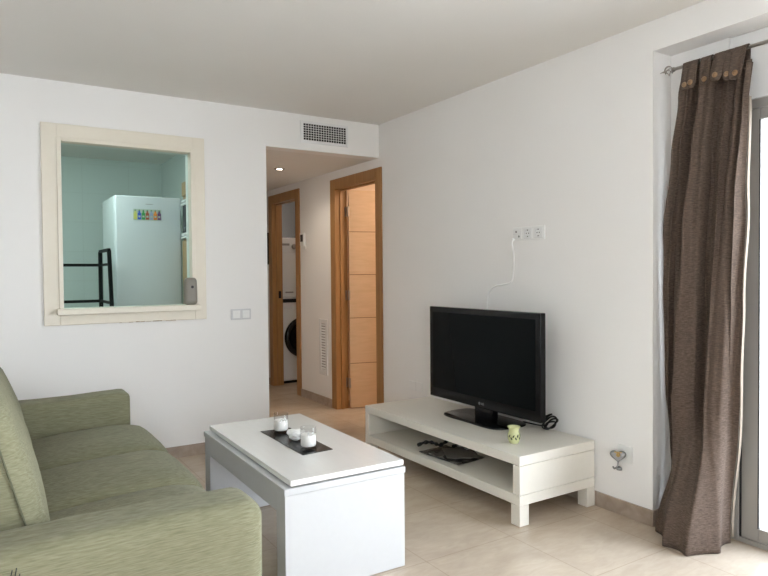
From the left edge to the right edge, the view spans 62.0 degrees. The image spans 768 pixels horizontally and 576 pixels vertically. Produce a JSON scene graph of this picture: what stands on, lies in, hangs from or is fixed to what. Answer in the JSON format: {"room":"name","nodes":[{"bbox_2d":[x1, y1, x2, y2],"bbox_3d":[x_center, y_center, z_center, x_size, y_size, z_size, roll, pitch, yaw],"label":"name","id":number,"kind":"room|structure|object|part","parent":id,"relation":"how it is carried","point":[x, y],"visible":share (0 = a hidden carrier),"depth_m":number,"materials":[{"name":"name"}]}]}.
{"room":"living room","nodes":[
{"label":"living room","id":0,"kind":"room"},
{"bbox_2d":[61,156,161,307],"bbox_3d":[-3.706,-0.090,6.234,2.990,2.457,0.100,-1,2,-32],"label":"wall","id":1,"kind":"structure","parent":0,"point":[87,183],"depth_m":6.59,"materials":[{"name":"tile"}]},
{"bbox_2d":[161,155,185,303],"bbox_3d":[-1.695,-0.101,5.942,0.100,2.457,2.740,-1,2,-32],"label":"wall","id":2,"kind":"structure","parent":0,"point":[173,175],"depth_m":6.47,"materials":[{"name":"paint"}]},
{"bbox_2d":[182,181,185,199],"bbox_3d":[-1.519,-0.838,5.363,0.189,0.155,0.655,-1,2,-32],"label":"upper cabinet","id":3,"kind":"object","parent":2,"relation":"attached to","point":[183,183],"visible":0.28,"depth_m":5.52,"materials":[{"name":"brown wood"}]},
{"bbox_2d":[0,73,378,447],"bbox_3d":[-1.783,-0.060,4.196,4.065,2.457,0.120,-1,2,-32],"label":"wall","id":4,"kind":"structure","parent":0,"point":[181,378],"depth_m":4.33,"materials":[{"name":"paint"}]},
{"bbox_2d":[40,121,206,325],"bbox_3d":[-1.691,-0.400,4.214,1.002,1.250,0.217,-1,2,-32],"label":"window","id":5,"kind":"structure","parent":4,"relation":"in","point":[52,135],"depth_m":4.09,"materials":[{"name":"beige paint"}]},
{"bbox_3d":[-1.680,0.141,4.231,0.880,0.037,0.217,-1,2,-32],"label":"sill","id":6,"kind":"part","parent":5,"relation":"part of","materials":[{"name":"beige paint"}]},
{"bbox_2d":[183,278,197,304],"bbox_3d":[-1.327,0.021,4.381,0.089,0.185,0.062,-1,2,-32],"label":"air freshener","id":7,"kind":"object","parent":5,"relation":"on","point":[190,284],"visible":1,"depth_m":4.35,"materials":[{"name":"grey plastic"}]},
{"bbox_2d":[166,442,204,457],"bbox_3d":[-2.882,1.119,5.077,3.102,0.078,2.772,-1,2,-32],"label":"baseboard","id":8,"kind":"structure","parent":4,"relation":"attached to","point":[198,448],"depth_m":4.40,"materials":[{"name":"beige tile"}]},
{"bbox_2d":[231,308,250,319],"bbox_3d":[-1.028,0.189,4.598,0.150,0.077,0.014,-1,2,-32],"label":"light switch","id":9,"kind":"object","parent":4,"relation":"attached to","point":[236,314],"visible":1,"depth_m":4.59,"materials":[{"name":"grey plastic"}]},
{"bbox_2d":[300,120,347,146],"bbox_3d":[-0.458,-1.188,4.936,0.412,0.165,0.010,-1,2,-32],"label":"air vent","id":10,"kind":"object","parent":4,"relation":"in","point":[310,132],"visible":1,"depth_m":4.93,"materials":[{"name":"white metal"}]},
{"bbox_2d":[282,202,294,237],"bbox_3d":[-0.766,-0.144,7.499,0.985,2.457,2.300,-1,2,-32],"label":"wall","id":11,"kind":"structure","parent":0,"point":[288,210],"depth_m":8.20,"materials":[{"name":"white paint"}]},
{"bbox_2d":[266,150,369,190],"bbox_3d":[-1.249,-1.123,6.206,0.975,0.100,2.740,-1,2,-32],"label":"ceiling","id":12,"kind":"structure","parent":0,"point":[298,167],"depth_m":5.55,"materials":[{"name":"paint"}]},
{"bbox_2d":[0,0,704,163],"bbox_3d":[-0.689,-1.317,2.824,4.500,0.100,9.050,-1,2,-32],"label":"ceiling","id":13,"kind":"structure","parent":0,"point":[377,62],"depth_m":3.38,"materials":[{"name":"paint"}]},
{"bbox_2d":[347,184,374,399],"bbox_3d":[0.895,-0.123,5.946,2.135,2.457,2.100,-1,2,-32],"label":"wall","id":14,"kind":"structure","parent":0,"point":[368,187],"depth_m":6.29,"materials":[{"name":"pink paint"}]},
{"bbox_2d":[267,21,665,509],"bbox_3d":[-0.084,-0.102,5.404,0.100,2.457,5.370,-1,2,-32],"label":"wall","id":15,"kind":"structure","parent":0,"point":[572,144],"depth_m":3.64,"materials":[{"name":"paint"}]},
{"bbox_2d":[267,233,268,264],"bbox_3d":[-1.355,-0.446,7.292,0.020,0.360,0.190,-1,2,-32],"label":"wall panel","id":16,"kind":"object","parent":15,"relation":"attached to","point":[267,233],"visible":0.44,"depth_m":7.21,"materials":[{"name":"black plastic"}]},
{"bbox_2d":[268,188,301,395],"bbox_3d":[-1.023,0.039,6.895,0.126,2.122,0.814,-1,2,-32],"label":"door","id":17,"kind":"structure","parent":15,"relation":"in","point":[275,202],"depth_m":7.14,"materials":[{"name":"brown wood"}]},
{"bbox_2d":[300,233,305,248],"bbox_3d":[-0.815,-0.472,6.433,0.024,0.162,0.110,-1,2,-32],"label":"thermostat","id":18,"kind":"object","parent":15,"relation":"attached to","point":[302,235],"visible":1,"depth_m":6.42,"materials":[{"name":"white plastic"}]},
{"bbox_2d":[319,319,327,375],"bbox_3d":[-0.579,0.565,6.109,0.010,0.530,0.166,-1,2,-32],"label":"air vent","id":19,"kind":"object","parent":15,"relation":"in","point":[323,324],"visible":1,"depth_m":6.11,"materials":[{"name":"white metal"}]},
{"bbox_2d":[330,167,383,408],"bbox_3d":[0.085,0.060,5.777,0.805,2.112,0.889,-1,2,-32],"label":"door","id":20,"kind":"structure","parent":15,"relation":"in","point":[364,294],"depth_m":5.90,"materials":[{"name":"brown wood"}]},
{"bbox_2d":[409,380,422,391],"bbox_3d":[0.242,0.740,4.818,0.006,0.070,0.175,-1,2,-32],"label":"blank plate","id":21,"kind":"object","parent":15,"relation":"attached to","point":[413,385],"visible":1,"depth_m":4.82,"materials":[{"name":"white plastic"}]},
{"bbox_2d":[269,377,658,526],"bbox_3d":[0.041,1.090,5.277,0.154,0.078,5.555,-1,2,-32],"label":"baseboard","id":22,"kind":"structure","parent":15,"relation":"attached to","point":[641,514],"depth_m":3.30,"materials":[{"name":"beige tile"}]},
{"bbox_2d":[487,238,514,308],"bbox_3d":[0.689,-0.004,3.976,0.119,0.599,0.254,-1,2,-32],"label":"cable","id":23,"kind":"object","parent":15,"relation":"attached to","point":[513,239],"visible":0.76,"depth_m":3.92,"materials":[{"name":"white plastic"}]},
{"bbox_2d":[513,225,544,240],"bbox_3d":[0.863,-0.324,3.787,0.017,0.082,0.253,-1,2,-32],"label":"wall socket","id":24,"kind":"object","parent":15,"relation":"attached to","point":[529,232],"visible":1,"depth_m":3.78,"materials":[{"name":"white plastic"}]},
{"bbox_2d":[610,450,625,470],"bbox_3d":[1.190,0.874,3.247,0.077,0.098,0.052,-1,1,-12],"label":"wall fitting","id":25,"kind":"object","parent":15,"relation":"attached to","point":[618,456],"visible":1,"depth_m":3.23,"materials":[{"name":"silver metal"}]},
{"bbox_3d":[1.185,0.896,3.243,0.048,0.055,0.030,-1,1,-6],"label":"knob","id":26,"kind":"part","parent":25,"relation":"part of","materials":[{"name":"silver metal"}]},
{"bbox_2d":[618,444,631,463],"bbox_3d":[1.228,0.846,3.259,0.007,0.087,0.087,-1,2,-32],"label":"wall plate","id":27,"kind":"object","parent":15,"relation":"attached to","point":[628,450],"visible":0.76,"depth_m":3.25,"materials":[{"name":"white plastic"}]},
{"bbox_2d":[653,0,767,487],"bbox_3d":[2.442,-0.039,1.719,0.435,2.457,3.800,-1,2,-32],"label":"wall window","id":28,"kind":"structure","parent":15,"relation":"in","point":[705,28],"depth_m":2.91,"materials":[{"name":"paint"}]},
{"bbox_2d":[660,39,767,75],"bbox_3d":[2.203,-1.015,1.798,0.130,0.048,3.118,-1,2,-32],"label":"curtain rod","id":29,"kind":"object","parent":28,"relation":"attached to","point":[673,69],"visible":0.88,"depth_m":2.92,"materials":[{"name":"silver metal"}]},
{"bbox_2d":[655,43,752,555],"bbox_3d":[1.418,0.061,2.882,0.414,2.215,0.308,1,2,44],"label":"curtain","id":30,"kind":"object","parent":29,"relation":"hanging from","point":[704,223],"visible":1,"depth_m":2.88,"materials":[{"name":"brown fabric"}]},
{"bbox_2d":[731,96,767,550],"bbox_3d":[2.353,0.181,1.868,0.135,2.012,2.640,-1,2,-32],"label":"sliding glass door","id":31,"kind":"structure","parent":28,"relation":"attached to","point":[748,529],"depth_m":2.88,"materials":[{"name":"grey metal"}]},
{"bbox_2d":[176,382,767,575],"bbox_3d":[0.347,1.239,2.962,6.300,0.120,11.400,-1,2,-32],"label":"floor","id":32,"kind":"structure","parent":0,"point":[453,527],"depth_m":3.02,"materials":[{"name":"beige tile"}]},
{"bbox_2d":[63,248,113,306],"bbox_3d":[-2.503,0.423,4.981,0.698,1.467,0.749,-1,2,-32],"label":"rack","id":33,"kind":"object","parent":32,"relation":"on","point":[100,264],"visible":0.28,"depth_m":5.33,"materials":[{"name":"black metal"}]},
{"bbox_3d":[-2.700,-0.188,5.271,0.668,0.024,0.024,-1,2,-32],"label":"cross rail","id":34,"kind":"part","parent":33,"relation":"part of","materials":[{"name":"black metal"}]},
{"bbox_3d":[-2.697,0.117,5.278,0.668,0.024,0.024,-1,2,-32],"label":"cross rail","id":35,"kind":"part","parent":33,"relation":"part of","materials":[{"name":"black metal"}]},
{"bbox_3d":[-2.412,0.418,5.463,0.030,1.447,0.030,-1,2,-32],"label":"post","id":36,"kind":"part","parent":33,"relation":"part of","materials":[{"name":"black metal"}]},
{"bbox_3d":[-2.301,-0.306,5.260,0.024,0.024,0.440,-1,2,-32],"label":"rail","id":37,"kind":"part","parent":33,"relation":"part of","materials":[{"name":"black metal"}]},
{"bbox_3d":[-2.103,0.427,4.973,0.028,1.452,0.308,-1,2,-32],"label":"post","id":38,"kind":"part","parent":33,"relation":"part of","materials":[{"name":"black metal"}]},
{"bbox_2d":[0,367,261,575],"bbox_3d":[-1.290,0.716,2.480,1.078,0.970,2.176,-1,2,-32],"label":"sofa","id":39,"kind":"object","parent":32,"relation":"on","point":[85,490],"visible":1,"depth_m":1.75,"materials":[{"name":"green fabric"}]},
{"bbox_2d":[0,367,24,420],"bbox_3d":[-1.775,0.576,2.874,0.293,0.460,0.594,-1,2,-32],"label":"cushion","id":40,"kind":"object","parent":39,"relation":"on","point":[22,408],"depth_m":2.86,"materials":[{"name":"green fabric"}]},
{"bbox_2d":[0,374,32,445],"bbox_3d":[-1.471,0.560,2.378,0.306,0.509,0.561,-1,2,-32],"label":"cushion","id":41,"kind":"object","parent":39,"relation":"on","point":[2,379],"depth_m":2.34,"materials":[{"name":"green fabric"}]},
{"bbox_2d":[0,380,49,530],"bbox_3d":[-1.171,0.533,1.881,0.322,0.578,0.592,-1,2,-32],"label":"cushion","id":42,"kind":"object","parent":39,"relation":"on","point":[23,501],"depth_m":1.69,"materials":[{"name":"green fabric"}]},
{"bbox_3d":[-1.842,0.854,3.307,0.982,0.556,0.194,-1,2,-32],"label":"armrest","id":43,"kind":"part","parent":39,"relation":"part of","materials":[{"name":"green fabric"}]},
{"bbox_2d":[31,424,167,470],"bbox_3d":[-1.444,0.814,3.087,0.695,0.184,0.594,-1,2,-32],"label":"seat cushion","id":44,"kind":"object","parent":39,"relation":"on","point":[54,445],"depth_m":3.04,"materials":[{"name":"green fabric"}]},
{"bbox_2d":[40,450,202,513],"bbox_3d":[-1.140,0.823,2.592,0.695,0.183,0.561,-1,2,-32],"label":"seat cushion","id":45,"kind":"object","parent":39,"relation":"on","point":[67,486],"depth_m":2.51,"materials":[{"name":"green fabric"}]},
{"bbox_2d":[49,485,205,520],"bbox_3d":[-0.837,0.831,2.096,0.695,0.186,0.592,-1,2,-32],"label":"seat cushion","id":46,"kind":"object","parent":39,"relation":"on","point":[166,491],"depth_m":2.25,"materials":[{"name":"green fabric"}]},
{"bbox_3d":[-0.795,0.881,1.640,0.971,0.560,0.222,-1,2,-32],"label":"armrest","id":47,"kind":"part","parent":39,"relation":"part of","materials":[{"name":"green fabric"}]},
{"bbox_2d":[102,195,181,306],"bbox_3d":[-2.173,0.174,5.751,0.542,1.919,0.642,-1,2,-32],"label":"refrigerator","id":48,"kind":"object","parent":32,"relation":"on","point":[145,254],"visible":0.35,"depth_m":5.47,"materials":[{"name":"white metal"}]},
{"bbox_2d":[133,209,160,220],"bbox_3d":[-2.019,-0.624,5.454,0.228,0.094,0.004,-1,2,-32],"label":"magnet","id":49,"kind":"object","parent":48,"relation":"attached to","point":[138,214],"visible":1,"depth_m":5.45,"materials":[{"name":"multicoloured"}]},
{"bbox_2d":[182,239,186,303],"bbox_3d":[-1.509,0.359,5.391,0.189,1.560,0.655,-1,2,-32],"label":"cabinet","id":50,"kind":"object","parent":32,"relation":"on","point":[184,243],"visible":0.14,"depth_m":5.54,"materials":[{"name":"brown wood"}]},
{"bbox_2d":[180,199,185,239],"bbox_3d":[-1.544,-0.590,5.355,0.182,0.337,0.640,-1,2,-32],"label":"microwave","id":51,"kind":"object","parent":50,"relation":"on","point":[183,202],"visible":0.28,"depth_m":5.52,"materials":[{"name":"white"}]},
{"bbox_3d":[-1.592,-0.594,5.324,0.008,0.270,0.600,-1,2,-32],"label":"glass door","id":52,"kind":"part","parent":51,"relation":"part of","materials":[{"name":"black"}]},
{"bbox_2d":[283,297,296,382],"bbox_3d":[-1.056,0.594,7.652,0.590,0.972,0.632,-1,2,-32],"label":"washing machine","id":53,"kind":"object","parent":32,"relation":"on","point":[289,303],"visible":0.15,"depth_m":7.31,"materials":[{"name":"white metal"}]},
{"bbox_3d":[-1.103,0.211,7.301,0.120,0.050,0.007,-1,2,-32],"label":"detergent drawer","id":54,"kind":"part","parent":53,"relation":"part of","materials":[{"name":"white plastic"}]},
{"bbox_2d":[282,238,295,296],"bbox_3d":[-1.068,-0.242,7.641,0.590,0.680,0.614,-1,2,-32],"label":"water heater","id":55,"kind":"object","parent":53,"relation":"on","point":[288,244],"visible":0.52,"depth_m":7.30,"materials":[{"name":"white metal"}]},
{"bbox_3d":[-0.921,-0.200,7.410,0.582,0.395,0.014,-1,2,-32],"label":"panel","id":56,"kind":"part","parent":55,"relation":"part of","materials":[{"name":"white plastic"}]},
{"bbox_3d":[-0.923,-0.488,7.403,0.582,0.160,0.016,-1,2,-32],"label":"control panel","id":57,"kind":"part","parent":55,"relation":"part of","materials":[{"name":"white plastic"}]},
{"bbox_3d":[-0.916,0.141,7.414,0.580,0.043,0.013,-1,2,-32],"label":"control panel","id":58,"kind":"part","parent":53,"relation":"part of","materials":[{"name":"black plastic"}]},
{"bbox_3d":[-0.913,0.568,7.379,0.330,0.330,0.018,-1,2,-32],"label":"porthole glass","id":59,"kind":"part","parent":53,"relation":"part of","materials":[{"name":"black glass"}]},
{"bbox_2d":[204,413,404,575],"bbox_3d":[-0.426,0.953,3.038,0.550,0.457,1.087,-1,2,-31],"label":"coffee table","id":60,"kind":"object","parent":32,"relation":"on","point":[340,510],"visible":0.95,"depth_m":2.64,"materials":[{"name":"white wood"}]},
{"bbox_3d":[-0.683,0.974,3.461,0.544,0.399,0.086,-1,2,-31],"label":"panel","id":61,"kind":"part","parent":60,"relation":"part of","materials":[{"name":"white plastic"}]},
{"bbox_2d":[261,428,332,454],"bbox_3d":[-0.422,0.722,3.036,0.157,0.003,0.502,-1,2,-32],"label":"mat","id":62,"kind":"object","parent":60,"relation":"on","point":[282,437],"visible":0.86,"depth_m":2.95,"materials":[{"name":"black fabric"}]},
{"bbox_2d":[273,418,288,430],"bbox_3d":[-0.513,0.669,3.183,0.074,0.098,0.074,-1,2,-32],"label":"candle","id":63,"kind":"object","parent":62,"relation":"on","point":[281,424],"visible":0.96,"depth_m":3.16,"materials":[{"name":"white wax"}]},
{"bbox_2d":[287,429,304,440],"bbox_3d":[-0.418,0.695,3.033,0.089,0.050,0.083,-1,1,-10],"label":"decorative piece","id":64,"kind":"object","parent":62,"relation":"on","point":[294,434],"visible":0.79,"depth_m":3.01,"materials":[{"name":"white stone"}]},
{"bbox_2d":[301,432,316,448],"bbox_3d":[-0.342,0.674,2.886,0.074,0.098,0.074,-1,2,-32],"label":"candle","id":65,"kind":"object","parent":62,"relation":"on","point":[308,439],"visible":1,"depth_m":2.86,"materials":[{"name":"white wax"}]},
{"bbox_3d":[-0.166,0.989,2.618,0.544,0.399,0.086,-1,2,-31],"label":"panel","id":66,"kind":"part","parent":60,"relation":"part of","materials":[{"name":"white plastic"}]},
{"bbox_2d":[365,397,594,526],"bbox_3d":[0.498,0.936,3.889,0.547,0.436,1.480,-1,2,-32],"label":"tv stand","id":67,"kind":"object","parent":32,"relation":"on","point":[544,464],"depth_m":3.45,"materials":[{"name":"white paint"}]},
{"bbox_3d":[0.116,0.917,4.494,0.545,0.143,0.048,-1,2,-32],"label":"panel","id":68,"kind":"part","parent":67,"relation":"part of","materials":[{"name":"white paint"}]},
{"bbox_2d":[419,445,483,464],"bbox_3d":[0.403,0.997,3.821,0.220,0.013,0.330,-2,2,-38],"label":"magazine","id":69,"kind":"object","parent":67,"relation":"on","point":[437,452],"visible":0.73,"depth_m":3.78,"materials":[{"name":"black paper"}]},
{"bbox_2d":[417,440,448,446],"bbox_3d":[0.338,0.964,3.986,0.274,0.041,0.074,-1,1,-28],"label":"strap","id":70,"kind":"object","parent":69,"relation":"on","point":[425,441],"visible":0.77,"depth_m":3.96,"materials":[{"name":"black"}]},
{"bbox_2d":[441,446,478,458],"bbox_3d":[0.452,0.981,3.816,0.190,0.016,0.220,-1,1,-4],"label":"plastic sleeve","id":71,"kind":"object","parent":69,"relation":"on","point":[450,452],"visible":0.93,"depth_m":3.81,"materials":[{"name":"grey plastic"}]},
{"bbox_2d":[365,428,594,505],"bbox_3d":[0.499,1.026,3.891,0.547,0.050,1.480,-1,2,-32],"label":"shelf","id":72,"kind":"object","parent":67,"relation":"attached to","point":[491,475],"depth_m":3.56,"materials":[{"name":"white paint"}]},
{"bbox_2d":[430,306,545,429],"bbox_3d":[0.597,0.467,3.908,0.269,0.676,1.008,-1,2,-32],"label":"television","id":73,"kind":"object","parent":67,"relation":"on","point":[493,362],"visible":0.98,"depth_m":3.82,"materials":[{"name":"black plastic"}]},
{"bbox_3d":[0.684,0.772,3.368,0.068,0.088,0.068,-1,2,-32],"label":"oil burner","id":74,"kind":"part","parent":67,"relation":"part of","materials":[{"name":"green ceramic"}]},
{"bbox_3d":[0.673,1.118,3.164,0.062,0.102,0.062,-1,2,-32],"label":"leg","id":75,"kind":"part","parent":67,"relation":"part of","materials":[{"name":"white paint"}]},
{"bbox_2d":[523,413,557,429],"bbox_3d":[0.879,0.750,3.675,0.079,0.111,0.285,-1,2,-32],"label":"power cable","id":76,"kind":"object","parent":67,"relation":"on","point":[545,425],"visible":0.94,"depth_m":3.62,"materials":[{"name":"black plastic"}]},
{"bbox_3d":[0.880,0.939,3.285,0.545,0.143,0.048,-1,2,-32],"label":"panel","id":77,"kind":"part","parent":67,"relation":"part of","materials":[{"name":"white paint"}]},
{"bbox_3d":[1.083,1.109,3.423,0.062,0.102,0.062,-1,2,-32],"label":"leg","id":78,"kind":"part","parent":67,"relation":"part of","materials":[{"name":"white paint"}]},
{"bbox_2d":[762,300,767,431],"bbox_3d":[3.938,0.647,2.499,0.040,1.055,6.700,-1,2,-32],"label":"balcony railing","id":79,"kind":"object","parent":32,"relation":"on","point":[765,302],"visible":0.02,"depth_m":4.48,"materials":[{"name":"white metal"}]},
{"label":"outside","id":80,"kind":"structure","parent":0,"visible":0},
{"bbox_2d":[762,364,767,445],"bbox_3d":[14.727,4.010,9.373,25.250,0.200,40.000,-1,2,-32],"label":"ground","id":81,"kind":"structure","parent":80,"point":[764,373],"depth_m":20.29,"materials":[{"name":"white"}]}
]}

